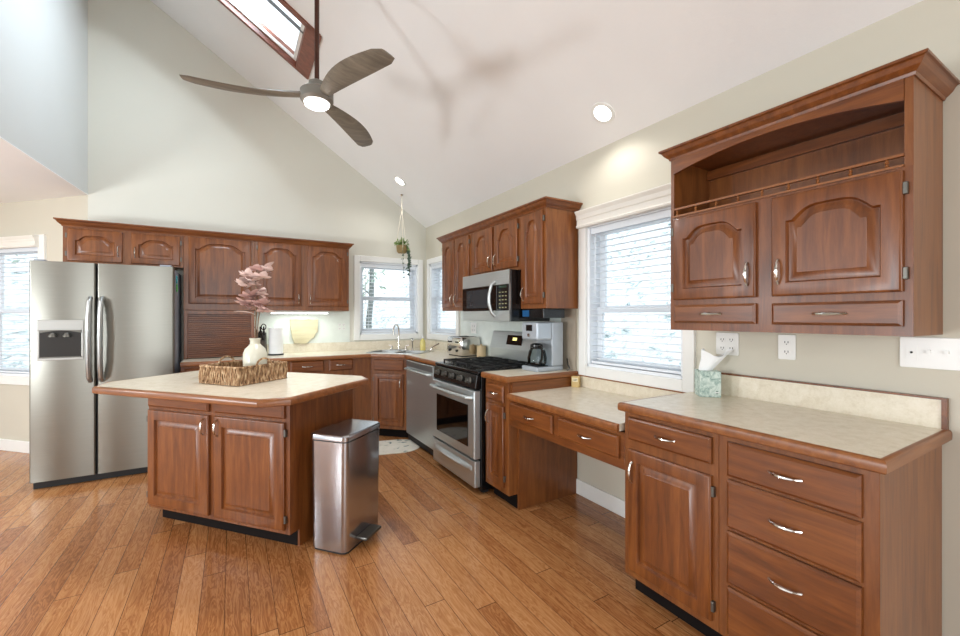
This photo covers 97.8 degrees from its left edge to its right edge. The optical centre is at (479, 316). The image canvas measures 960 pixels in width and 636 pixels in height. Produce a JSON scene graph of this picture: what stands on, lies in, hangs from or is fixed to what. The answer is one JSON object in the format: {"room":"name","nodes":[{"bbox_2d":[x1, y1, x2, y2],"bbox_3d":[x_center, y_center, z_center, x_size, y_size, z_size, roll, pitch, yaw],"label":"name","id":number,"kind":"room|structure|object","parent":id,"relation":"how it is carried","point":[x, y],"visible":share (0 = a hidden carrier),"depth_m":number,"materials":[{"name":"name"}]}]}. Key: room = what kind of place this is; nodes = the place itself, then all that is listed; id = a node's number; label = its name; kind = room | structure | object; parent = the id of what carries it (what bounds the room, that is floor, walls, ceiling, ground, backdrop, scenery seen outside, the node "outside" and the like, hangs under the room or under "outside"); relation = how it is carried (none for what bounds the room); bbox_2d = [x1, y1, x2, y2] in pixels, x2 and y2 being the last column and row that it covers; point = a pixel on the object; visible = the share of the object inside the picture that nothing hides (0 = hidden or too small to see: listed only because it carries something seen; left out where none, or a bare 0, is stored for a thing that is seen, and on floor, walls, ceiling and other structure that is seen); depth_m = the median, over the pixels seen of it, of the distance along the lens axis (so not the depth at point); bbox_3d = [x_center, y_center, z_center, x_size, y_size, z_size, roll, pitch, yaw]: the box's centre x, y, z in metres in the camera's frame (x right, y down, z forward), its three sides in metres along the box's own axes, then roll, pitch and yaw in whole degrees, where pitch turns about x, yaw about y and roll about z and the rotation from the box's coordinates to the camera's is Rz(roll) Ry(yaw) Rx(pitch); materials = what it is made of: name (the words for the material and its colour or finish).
{"room":"kitchen","nodes":[
{"label":"kitchen","id":0,"kind":"room"},
{"bbox_2d":[0,0,87,193],"bbox_3d":[-1.558,-2.535,-0.431,0.120,2.810,9.535,0,0,-26],"label":"wall","id":1,"kind":"structure","parent":0,"point":[44,43],"depth_m":3.16,"materials":[{"name":"paint"}]},
{"bbox_2d":[0,195,87,441],"bbox_3d":[-4.456,0.098,4.142,1.750,2.444,0.120,0,0,14],"label":"wall","id":2,"kind":"structure","parent":0,"point":[34,217],"depth_m":4.07,"materials":[{"name":"beige paint"}]},
{"bbox_2d":[0,439,28,452],"bbox_3d":[-4.473,1.265,4.076,1.750,0.110,0.016,0,0,14],"label":"baseboard","id":3,"kind":"structure","parent":2,"relation":"attached to","point":[5,444],"depth_m":4.08,"materials":[{"name":"white paint"}]},
{"bbox_2d":[0,234,46,385],"bbox_3d":[-4.611,-0.060,4.180,1.000,1.450,0.162,0,0,14],"label":"window","id":4,"kind":"structure","parent":2,"relation":"in","point":[5,378],"depth_m":4.13,"materials":[{"name":"white paint"}]},
{"bbox_2d":[0,235,38,373],"bbox_3d":[-4.628,-0.107,4.115,0.870,1.326,0.132,0,0,14],"label":"window blind","id":5,"kind":"object","parent":4,"relation":"attached to","point":[25,244],"visible":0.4,"depth_m":4.11,"materials":[{"name":"white plastic"}]},
{"bbox_2d":[88,0,425,361],"bbox_3d":[-2.148,-1.040,4.822,3.513,4.719,0.140,0,0,-31],"label":"wall","id":6,"kind":"structure","parent":0,"point":[165,149],"depth_m":4.31,"materials":[{"name":"paint"}]},
{"bbox_2d":[63,226,183,270],"bbox_3d":[-3.249,-0.632,3.879,0.840,0.335,0.350,0,0,-31],"label":"upper cabinet","id":7,"kind":"object","parent":6,"relation":"attached to","point":[81,245],"visible":0.95,"depth_m":3.74,"materials":[{"name":"brown wood"}]},
{"bbox_2d":[184,236,253,310],"bbox_3d":[-2.639,-0.432,4.257,0.594,0.735,0.320,0,0,-31],"label":"upper cabinet","id":8,"kind":"object","parent":6,"relation":"attached to","point":[212,266],"visible":0.94,"depth_m":4.10,"materials":[{"name":"brown wood"}]},
{"bbox_2d":[254,242,348,310],"bbox_3d":[-1.967,-0.432,4.638,0.949,0.735,0.350,0,0,-31],"label":"upper cabinet","id":9,"kind":"object","parent":6,"relation":"attached to","point":[304,278],"visible":0.9,"depth_m":4.53,"materials":[{"name":"brown wood"}]},
{"bbox_2d":[53,217,353,248],"bbox_3d":[-2.586,-0.800,4.274,2.479,0.059,0.349,0,0,-31],"label":"crown molding","id":10,"kind":"structure","parent":9,"relation":"attached to","point":[63,221],"depth_m":4.00,"materials":[{"name":"brown wood"}]},
{"bbox_2d":[270,311,328,313],"bbox_3d":[-1.979,-0.048,4.608,0.600,0.030,0.070,0,0,-31],"label":"light","id":11,"kind":"object","parent":9,"relation":"attached to","point":[277,312],"visible":0.86,"depth_m":4.58,"materials":[{"name":"white plastic"}]},
{"bbox_2d":[271,313,327,313],"bbox_3d":[-1.979,-0.037,4.608,0.570,0.008,0.056,0,0,-31],"label":"diffuser","id":12,"kind":"object","parent":11,"relation":"attached to","point":[271,313],"depth_m":4.58,"materials":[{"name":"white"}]},
{"bbox_2d":[254,311,349,343],"bbox_3d":[-2.022,0.121,4.809,1.030,0.369,0.007,0,0,-31],"label":"backsplash","id":13,"kind":"structure","parent":6,"relation":"attached to","point":[328,331],"depth_m":4.89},
{"bbox_2d":[267,340,446,353],"bbox_3d":[-1.345,0.356,4.633,2.037,0.100,0.998,0,0,-31],"label":"backsplash","id":14,"kind":"structure","parent":6,"relation":"attached to","point":[365,345],"depth_m":5.07,"materials":[{"name":"beige laminate"}]},
{"bbox_2d":[354,255,422,340],"bbox_3d":[-1.181,-0.230,5.381,0.900,1.040,0.162,0,0,-31],"label":"window","id":15,"kind":"structure","parent":6,"relation":"in","point":[417,280],"depth_m":5.35,"materials":[{"name":"white paint"}]},
{"bbox_2d":[361,263,414,332],"bbox_3d":[-1.166,-0.231,5.354,0.712,0.854,0.060,0,0,-31],"label":"window blind","id":16,"kind":"object","parent":15,"relation":"attached to","point":[367,266],"visible":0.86,"depth_m":5.32,"materials":[{"name":"white plastic"}]},
{"bbox_2d":[0,435,704,635],"bbox_3d":[-2.507,1.350,0.750,10.000,0.060,12.500,0,0,-31],"label":"floor","id":17,"kind":"structure","parent":0,"point":[447,556],"depth_m":2.18,"materials":[{"name":"brown wood"}]},
{"bbox_2d":[29,259,180,488],"bbox_3d":[-3.163,0.439,3.629,0.885,1.762,0.788,0,0,-31],"label":"refrigerator","id":18,"kind":"object","parent":17,"relation":"on","point":[91,325],"visible":0.99,"depth_m":3.31,"materials":[{"name":"metal"}]},
{"bbox_2d":[39,330,80,332],"bbox_3d":[-3.232,0.115,3.225,0.235,0.021,0.008,0,0,-31],"label":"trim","id":19,"kind":"structure","parent":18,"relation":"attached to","point":[40,331],"depth_m":3.22,"materials":[{"name":"metal"}]},
{"bbox_2d":[181,366,199,372],"bbox_3d":[-2.436,0.882,4.182,0.860,0.876,0.654,0,0,-31],"label":"base cabinet","id":20,"kind":"object","parent":17,"relation":"on","point":[194,368],"visible":0.02,"depth_m":3.75,"materials":[{"name":"brown wood"}]},
{"bbox_2d":[180,340,476,366],"bbox_3d":[-1.406,0.376,4.167,2.617,0.140,1.738,0,0,-31],"label":"countertop","id":21,"kind":"structure","parent":20,"relation":"on","point":[333,350],"depth_m":4.61,"materials":[{"name":"beige laminate"}]},
{"bbox_2d":[184,310,253,358],"bbox_3d":[-2.635,0.172,4.254,0.590,0.465,0.320,0,0,-31],"label":"appliance garage","id":22,"kind":"object","parent":21,"relation":"on","point":[217,332],"visible":0.86,"depth_m":4.11,"materials":[{"name":"brown wood"}]},
{"bbox_2d":[256,324,266,350],"bbox_3d":[-2.290,0.239,4.388,0.122,0.333,0.216,0,0,-19],"label":"knife block","id":23,"kind":"object","parent":21,"relation":"on","point":[262,335],"visible":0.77,"depth_m":4.34,"materials":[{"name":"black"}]},
{"bbox_2d":[268,325,283,355],"bbox_3d":[-2.164,0.243,4.440,0.156,0.325,0.156,0,0,-31],"label":"paper towel roll","id":24,"kind":"object","parent":21,"relation":"on","point":[275,333],"visible":0.99,"depth_m":4.38,"materials":[{"name":"white paper"}]},
{"bbox_2d":[290,319,317,342],"bbox_3d":[-2.011,0.169,4.790,0.300,0.277,0.032,0,0,-31],"label":"cutting board","id":25,"kind":"object","parent":21,"relation":"on","point":[302,331],"visible":1,"depth_m":4.78,"materials":[{"name":"beige wood"}]},
{"bbox_2d":[366,350,429,353],"bbox_3d":[-0.929,0.487,4.773,0.640,0.178,0.400,0,0,14],"label":"sink","id":26,"kind":"object","parent":21,"relation":"in","point":[376,351],"visible":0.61,"depth_m":4.88,"materials":[{"name":"metal"}]},
{"bbox_2d":[375,350,398,352],"bbox_3d":[-1.078,0.489,4.798,0.280,0.174,0.315,0,0,14],"label":"basin","id":27,"kind":"object","parent":26,"relation":"in","point":[377,351],"depth_m":4.95,"materials":[{"name":"metal"}]},
{"bbox_2d":[396,351,424,352],"bbox_3d":[-0.787,0.489,4.723,0.280,0.174,0.315,0,0,14],"label":"basin","id":28,"kind":"object","parent":26,"relation":"in","point":[399,351],"depth_m":4.87,"materials":[{"name":"metal"}]},
{"bbox_2d":[389,324,408,350],"bbox_3d":[-0.957,0.241,4.949,0.206,0.314,0.207,0,0,-26],"label":"faucet","id":29,"kind":"object","parent":21,"relation":"on","point":[391,348],"visible":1,"depth_m":4.95,"materials":[{"name":"silver metal"}]},
{"bbox_2d":[420,334,425,349],"bbox_3d":[-0.693,0.307,5.063,0.073,0.198,0.073,0,0,39],"label":"soap bottle","id":30,"kind":"object","parent":21,"relation":"on","point":[422,341],"visible":0.96,"depth_m":5.04,"materials":[{"name":"yellow plastic"}]},
{"bbox_2d":[447,336,479,356],"bbox_3d":[-0.178,0.306,4.378,0.254,0.200,0.330,0,0,-31],"label":"toaster","id":31,"kind":"object","parent":21,"relation":"on","point":[461,346],"visible":0.98,"depth_m":4.25,"materials":[{"name":"silver metal"}]},
{"bbox_2d":[477,344,485,356],"bbox_3d":[0.013,0.340,4.207,0.096,0.132,0.096,0,0,-31],"label":"canister","id":32,"kind":"object","parent":21,"relation":"on","point":[481,349],"visible":0.93,"depth_m":4.17,"materials":[{"name":"beige ceramic"}]},
{"bbox_2d":[92,370,368,545],"bbox_3d":[-1.533,0.863,2.655,1.467,0.914,0.889,0,0,18],"label":"kitchen island","id":33,"kind":"object","parent":17,"relation":"on","point":[238,459],"visible":0.94,"depth_m":2.47,"materials":[{"name":"brown wood"}]},
{"bbox_2d":[99,371,365,398],"bbox_3d":[-1.533,0.424,2.655,1.429,0.036,0.851,0,0,18],"label":"island countertop","id":34,"kind":"structure","parent":33,"relation":"on","point":[295,384],"depth_m":2.47,"materials":[{"name":"beige laminate"}]},
{"bbox_2d":[198,355,287,385],"bbox_3d":[-1.488,0.328,2.650,0.346,0.154,0.369,0,0,21],"label":"wicker basket","id":35,"kind":"object","parent":34,"relation":"on","point":[233,373],"visible":0.97,"depth_m":2.52,"materials":[{"name":"brown wicker"}]},
{"bbox_2d":[243,338,266,366],"bbox_3d":[-1.425,0.267,2.652,0.138,0.262,0.138,0,0,-31],"label":"vase","id":36,"kind":"object","parent":35,"relation":"in","point":[252,353],"visible":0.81,"depth_m":2.60,"materials":[{"name":"beige ceramic"}]},
{"bbox_2d":[234,262,276,337],"bbox_3d":[-1.423,-0.093,2.649,0.235,0.513,0.180,0,0,-31],"label":"artificial magnolia","id":37,"kind":"object","parent":36,"relation":"on","point":[247,274],"visible":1,"depth_m":2.63,"materials":[{"name":"pink plant"}]},
{"bbox_2d":[287,358,370,420],"bbox_3d":[-1.698,0.882,4.619,0.845,0.876,0.654,0,0,-31],"label":"base cabinet","id":38,"kind":"object","parent":17,"relation":"on","point":[361,396],"visible":0.16,"depth_m":4.50,"materials":[{"name":"brown wood"}]},
{"bbox_2d":[311,419,380,554],"bbox_3d":[-0.766,0.989,2.497,0.312,0.662,0.365,0,0,18],"label":"trash can","id":39,"kind":"object","parent":17,"relation":"on","point":[345,453],"visible":1,"depth_m":2.36,"materials":[{"name":"metal"}]},
{"bbox_2d":[371,358,407,437],"bbox_3d":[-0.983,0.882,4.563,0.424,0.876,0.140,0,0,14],"label":"base cabinet","id":40,"kind":"object","parent":17,"relation":"on","point":[388,375],"visible":0.85,"depth_m":4.53,"materials":[{"name":"brown wood"}]},
{"bbox_2d":[379,439,419,454],"bbox_3d":[-1.113,1.315,4.167,1.040,0.010,0.440,0,0,-17],"label":"floor mat","id":41,"kind":"object","parent":17,"relation":"on","point":[399,445],"visible":0.33,"depth_m":4.22,"materials":[{"name":"white fabric"}]},
{"bbox_2d":[404,359,435,454],"bbox_3d":[-0.347,0.884,4.255,0.652,0.872,0.800,0,0,-31],"label":"dishwasher","id":42,"kind":"object","parent":17,"relation":"on","point":[420,375],"visible":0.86,"depth_m":4.11,"materials":[{"name":"metal"}]},
{"bbox_2d":[429,331,536,492],"bbox_3d":[0.026,0.728,3.544,0.745,1.185,0.758,0,0,-31],"label":"gas range","id":43,"kind":"object","parent":17,"relation":"on","point":[459,388],"visible":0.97,"depth_m":3.33,"materials":[{"name":"silver metal"}]},
{"bbox_2d":[435,361,521,373],"bbox_3d":[0.069,0.414,3.569,0.645,0.022,0.758,0,0,-31],"label":"cooktop","id":44,"kind":"object","parent":43,"relation":"in","point":[462,368],"depth_m":3.34,"materials":[{"name":"black metal"}]},
{"bbox_2d":[484,378,516,507],"bbox_3d":[0.357,0.882,3.110,0.654,0.876,0.302,0,0,-31],"label":"base cabinet","id":45,"kind":"object","parent":17,"relation":"on","point":[501,438],"visible":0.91,"depth_m":2.90,"materials":[{"name":"brown wood"}]},
{"bbox_2d":[481,369,577,392],"bbox_3d":[0.370,0.463,3.104,0.644,0.114,0.337,0,0,-31],"label":"countertop","id":46,"kind":"structure","parent":45,"relation":"on","point":[520,380],"depth_m":2.96,"materials":[{"name":"beige laminate"}]},
{"bbox_2d":[522,322,562,371],"bbox_3d":[0.479,0.224,3.175,0.261,0.365,0.220,0,0,-31],"label":"coffee maker","id":47,"kind":"object","parent":46,"relation":"on","point":[548,335],"visible":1,"depth_m":3.13,"materials":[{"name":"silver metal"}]},
{"bbox_2d":[509,400,624,509],"bbox_3d":[0.683,0.938,2.560,0.654,0.765,0.972,0,0,-31],"label":"desk","id":48,"kind":"object","parent":17,"relation":"on","point":[548,443],"visible":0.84,"depth_m":2.86,"materials":[{"name":"brown wood"}]},
{"bbox_2d":[507,374,685,432],"bbox_3d":[0.693,0.491,2.559,0.644,0.126,0.927,0,0,-31],"label":"countertop","id":49,"kind":"structure","parent":48,"relation":"on","point":[595,402],"depth_m":2.57,"materials":[{"name":"beige laminate"}]},
{"bbox_2d":[571,376,579,387],"bbox_3d":[0.702,0.475,3.063,0.056,0.078,0.042,0,0,31],"label":"box","id":50,"kind":"object","parent":49,"relation":"on","point":[575,380],"visible":1,"depth_m":3.04,"materials":[{"name":"yellow cardboard"}]},
{"bbox_2d":[625,412,722,635],"bbox_3d":[1.045,0.882,1.948,0.654,0.876,0.448,0,0,-31],"label":"base cabinet","id":51,"kind":"object","parent":17,"relation":"on","point":[672,470],"visible":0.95,"depth_m":1.76,"materials":[{"name":"brown wood"}]},
{"bbox_2d":[719,435,941,635],"bbox_3d":[1.278,0.882,1.554,0.654,0.876,0.466,0,0,-31],"label":"base cabinet","id":52,"kind":"object","parent":17,"relation":"on","point":[809,546],"visible":0.92,"depth_m":1.37,"materials":[{"name":"brown wood"}]},
{"bbox_2d":[618,372,951,474],"bbox_3d":[1.175,0.370,1.746,0.645,0.152,0.952,0,0,-31],"label":"countertop","id":53,"kind":"structure","parent":52,"relation":"on","point":[877,431],"depth_m":1.62,"materials":[{"name":"beige laminate"}]},
{"bbox_2d":[695,349,732,397],"bbox_3d":[1.205,0.285,2.148,0.166,0.242,0.099,0,0,12],"label":"tissue box","id":54,"kind":"object","parent":53,"relation":"on","point":[707,379],"visible":1,"depth_m":2.12,"materials":[{"name":"green cardboard"}]},
{"bbox_2d":[0,0,922,227],"bbox_3d":[-2.428,-2.646,-0.227,9.140,3.110,10.738,0,0,-31],"label":"ceiling","id":55,"kind":"structure","parent":0,"point":[477,101],"depth_m":2.89,"materials":[{"name":"white paint"}]},
{"bbox_2d":[218,0,321,78],"bbox_3d":[-1.935,-2.671,3.347,1.150,0.890,0.706,0,0,-31],"label":"window","id":56,"kind":"structure","parent":55,"relation":"attached to","point":[302,59],"depth_m":3.65,"materials":[{"name":"brown wood"}]},
{"bbox_2d":[180,0,394,146],"bbox_3d":[-1.014,-1.819,2.353,1.131,1.191,1.178,0,0,-31],"label":"ceiling fan","id":57,"kind":"object","parent":55,"relation":"hanging from","point":[317,95],"visible":1,"depth_m":2.36,"materials":[{"name":"brown wood"}]},
{"bbox_2d":[394,176,405,185],"bbox_3d":[-0.920,-1.555,4.803,0.135,0.092,0.159,0,0,-25],"label":"recessed light","id":58,"kind":"object","parent":55,"relation":"in","point":[400,181],"visible":1,"depth_m":4.79,"materials":[{"name":"white paint"}]},
{"bbox_2d":[396,194,406,253],"bbox_3d":[-0.938,-1.111,5.038,0.137,0.718,0.140,0,0,-31],"label":"planter","id":59,"kind":"object","parent":55,"relation":"hanging from","point":[399,248],"visible":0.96,"depth_m":5.01,"materials":[{"name":"brown fabric"}]},
{"bbox_2d":[394,237,411,277],"bbox_3d":[-0.919,-0.708,5.046,0.200,0.514,0.200,0,0,25],"label":"trailing plant","id":60,"kind":"object","parent":59,"relation":"in","point":[402,242],"visible":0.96,"depth_m":5.02,"materials":[{"name":"green plant"}]},
{"bbox_2d":[591,102,614,123],"bbox_3d":[0.785,-1.302,2.678,0.135,0.092,0.159,0,0,-25],"label":"recessed light","id":61,"kind":"object","parent":55,"relation":"in","point":[601,112],"visible":1,"depth_m":2.67,"materials":[{"name":"white paint"}]},
{"bbox_2d":[426,0,959,635],"bbox_3d":[1.759,0.069,1.533,0.140,2.503,9.500,0,0,-31],"label":"wall","id":62,"kind":"structure","parent":0,"point":[631,164],"depth_m":1.83,"materials":[{"name":"beige paint"}]},
{"bbox_2d":[427,255,459,340],"bbox_3d":[-0.405,-0.230,5.168,0.162,1.040,0.900,0,0,-31],"label":"window","id":63,"kind":"structure","parent":62,"relation":"in","point":[431,262],"depth_m":5.46,"materials":[{"name":"white paint"}]},
{"bbox_2d":[432,264,455,332],"bbox_3d":[-0.432,-0.231,5.152,0.060,0.854,0.712,0,0,-31],"label":"window blind","id":64,"kind":"object","parent":63,"relation":"attached to","point":[439,266],"visible":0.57,"depth_m":5.33,"materials":[{"name":"white plastic"}]},
{"bbox_2d":[442,233,471,310],"bbox_3d":[-0.130,-0.425,4.233,0.350,0.730,0.640,0,0,-31],"label":"upper cabinet","id":65,"kind":"object","parent":62,"relation":"attached to","point":[456,253],"visible":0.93,"depth_m":4.14,"materials":[{"name":"brown wood"}]},
{"bbox_2d":[436,196,582,242],"bbox_3d":[0.146,-0.808,3.772,0.349,0.059,1.807,0,0,-31],"label":"crown molding","id":66,"kind":"structure","parent":65,"relation":"attached to","point":[546,201],"depth_m":3.24,"materials":[{"name":"brown wood"}]},
{"bbox_2d":[471,322,476,333],"bbox_3d":[-0.068,0.120,4.449,0.008,0.116,0.115,0,0,-31],"label":"wall outlet","id":67,"kind":"object","parent":62,"relation":"attached to","point":[473,325],"visible":1,"depth_m":4.45,"materials":[{"name":"white plastic"}]},
{"bbox_2d":[472,216,520,274],"bbox_3d":[0.229,-0.578,3.628,0.350,0.425,0.764,0,0,-31],"label":"upper cabinet","id":68,"kind":"object","parent":62,"relation":"attached to","point":[497,247],"visible":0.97,"depth_m":3.49,"materials":[{"name":"brown wood"}]},
{"bbox_2d":[463,269,549,321],"bbox_3d":[0.176,-0.163,3.597,0.462,0.400,0.755,0,0,-31],"label":"microwave","id":69,"kind":"object","parent":68,"relation":"attached to","point":[492,296],"visible":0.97,"depth_m":3.35,"materials":[{"name":"silver metal"}]},
{"bbox_2d":[460,311,560,355],"bbox_3d":[0.211,0.172,3.998,0.010,0.465,1.680,0,0,-31],"label":"backsplash","id":70,"kind":"structure","parent":62,"relation":"attached to","point":[485,329],"depth_m":4.20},
{"bbox_2d":[520,207,577,308],"bbox_3d":[0.502,-0.425,3.166,0.350,0.730,0.307,0,0,-31],"label":"upper cabinet","id":71,"kind":"object","parent":62,"relation":"attached to","point":[549,236],"visible":0.98,"depth_m":3.05,"materials":[{"name":"brown wood"}]},
{"bbox_2d":[522,309,564,317],"bbox_3d":[0.476,-0.024,3.167,0.204,0.068,0.260,0,0,-31],"label":"radio","id":72,"kind":"object","parent":71,"relation":"attached to","point":[526,313],"visible":0.98,"depth_m":3.08,"materials":[{"name":"black plastic"}]},
{"bbox_2d":[561,309,576,370],"bbox_3d":[0.680,0.172,3.207,0.010,0.465,0.160,0,0,-31],"label":"backsplash","id":73,"kind":"structure","parent":62,"relation":"attached to","point":[570,320],"depth_m":3.18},
{"bbox_2d":[576,478,624,517],"bbox_3d":[0.966,1.265,2.722,0.014,0.110,0.975,0,0,-31],"label":"baseboard","id":74,"kind":"structure","parent":62,"relation":"attached to","point":[598,496],"depth_m":2.91,"materials":[{"name":"white paint"}]},
{"bbox_2d":[577,375,680,398],"bbox_3d":[0.962,0.474,2.719,0.017,0.079,0.927,0,0,-31],"label":"backsplash","id":75,"kind":"structure","parent":62,"relation":"attached to","point":[641,392],"depth_m":2.75,"materials":[{"name":"beige laminate"}]},
{"bbox_2d":[579,206,695,392],"bbox_3d":[1.026,-0.150,2.749,0.162,1.160,0.900,0,0,-31],"label":"window","id":76,"kind":"structure","parent":62,"relation":"in","point":[685,382],"depth_m":3.02,"materials":[{"name":"white paint"}]},
{"bbox_2d":[575,183,680,374],"bbox_3d":[0.969,-0.214,2.715,0.132,1.101,0.870,0,0,-31],"label":"window blind","id":77,"kind":"object","parent":76,"relation":"attached to","point":[659,197],"visible":0.7,"depth_m":2.71,"materials":[{"name":"white plastic"}]},
{"bbox_2d":[716,332,738,355],"bbox_3d":[1.288,0.142,2.182,0.008,0.116,0.115,0,0,-31],"label":"wall outlet","id":78,"kind":"object","parent":62,"relation":"attached to","point":[724,341],"visible":0.94,"depth_m":2.18,"materials":[{"name":"white plastic"}]},
{"bbox_2d":[719,337,725,341],"bbox_3d":[1.274,0.120,2.200,0.003,0.028,0.032,0,0,-31],"label":"socket","id":79,"kind":"object","parent":78,"relation":"attached to","point":[721,339],"depth_m":2.20,"materials":[{"name":"white plastic"}]},
{"bbox_2d":[719,345,725,350],"bbox_3d":[1.274,0.164,2.200,0.003,0.028,0.032,0,0,-31],"label":"socket","id":80,"kind":"object","parent":78,"relation":"attached to","point":[721,347],"depth_m":2.20,"materials":[{"name":"white plastic"}]},
{"bbox_2d":[728,337,734,342],"bbox_3d":[1.298,0.120,2.161,0.003,0.028,0.032,0,0,-31],"label":"socket","id":81,"kind":"object","parent":78,"relation":"attached to","point":[730,339],"depth_m":2.16,"materials":[{"name":"white plastic"}]},
{"bbox_2d":[778,334,795,359],"bbox_3d":[1.427,0.142,1.947,0.008,0.116,0.072,0,0,-31],"label":"wall outlet","id":82,"kind":"object","parent":62,"relation":"attached to","point":[786,344],"visible":1,"depth_m":1.94,"materials":[{"name":"white plastic"}]},
{"bbox_2d":[783,339,790,345],"bbox_3d":[1.425,0.120,1.946,0.003,0.028,0.032,0,0,-31],"label":"socket","id":83,"kind":"object","parent":82,"relation":"attached to","point":[786,342],"depth_m":1.94,"materials":[{"name":"white plastic"}]},
{"bbox_2d":[783,349,790,354],"bbox_3d":[1.425,0.164,1.946,0.003,0.028,0.032,0,0,-31],"label":"socket","id":84,"kind":"object","parent":82,"relation":"attached to","point":[785,351],"depth_m":1.94,"materials":[{"name":"white plastic"}]},
{"bbox_2d":[671,75,942,336],"bbox_3d":[1.298,-0.370,1.800,0.372,0.870,0.872,0,0,-31],"label":"upper cabinet","id":85,"kind":"object","parent":62,"relation":"attached to","point":[828,219],"visible":1,"depth_m":1.62,"materials":[{"name":"brown wood"}]},
{"bbox_2d":[658,48,959,161],"bbox_3d":[1.304,-0.808,1.803,0.364,0.053,0.955,0,0,-31],"label":"crown molding","id":86,"kind":"structure","parent":85,"relation":"attached to","point":[924,65],"depth_m":1.50,"materials":[{"name":"brown wood"}]},
{"bbox_2d":[721,374,940,428],"bbox_3d":[1.465,0.353,1.869,0.019,0.105,0.822,0,0,-31],"label":"backsplash","id":87,"kind":"structure","parent":62,"relation":"attached to","point":[925,412],"depth_m":1.76,"materials":[{"name":"beige laminate"}]},
{"bbox_2d":[900,337,959,370],"bbox_3d":[1.661,0.134,1.547,0.014,0.115,0.152,0,0,-31],"label":"switch plate","id":88,"kind":"object","parent":62,"relation":"attached to","point":[915,352],"visible":1,"depth_m":1.54,"materials":[{"name":"white plastic"}]},
{"label":"outside","id":89,"kind":"structure","parent":0,"visible":0},
{"bbox_2d":[2,254,37,367],"bbox_3d":[-12.967,-2.340,11.350,16.800,8.499,16.000,0,0,-31],"label":"yard","id":90,"kind":"structure","parent":89,"point":[15,284],"depth_m":8.40,"materials":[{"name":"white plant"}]},
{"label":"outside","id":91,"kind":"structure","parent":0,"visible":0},
{"bbox_2d":[363,221,680,365],"bbox_3d":[2.397,-0.815,10.918,9.000,5.827,34.000,0,0,-31],"label":"hillside","id":92,"kind":"structure","parent":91,"point":[658,318],"depth_m":7.99,"materials":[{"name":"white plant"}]},
{"bbox_2d":[363,268,385,327],"bbox_3d":[-3.331,-1.503,12.643,1.060,5.060,1.065,0,0,-31],"label":"tree","id":93,"kind":"object","parent":92,"relation":"on","point":[371,285],"visible":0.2,"depth_m":12.59,"materials":[{"name":"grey plant"}]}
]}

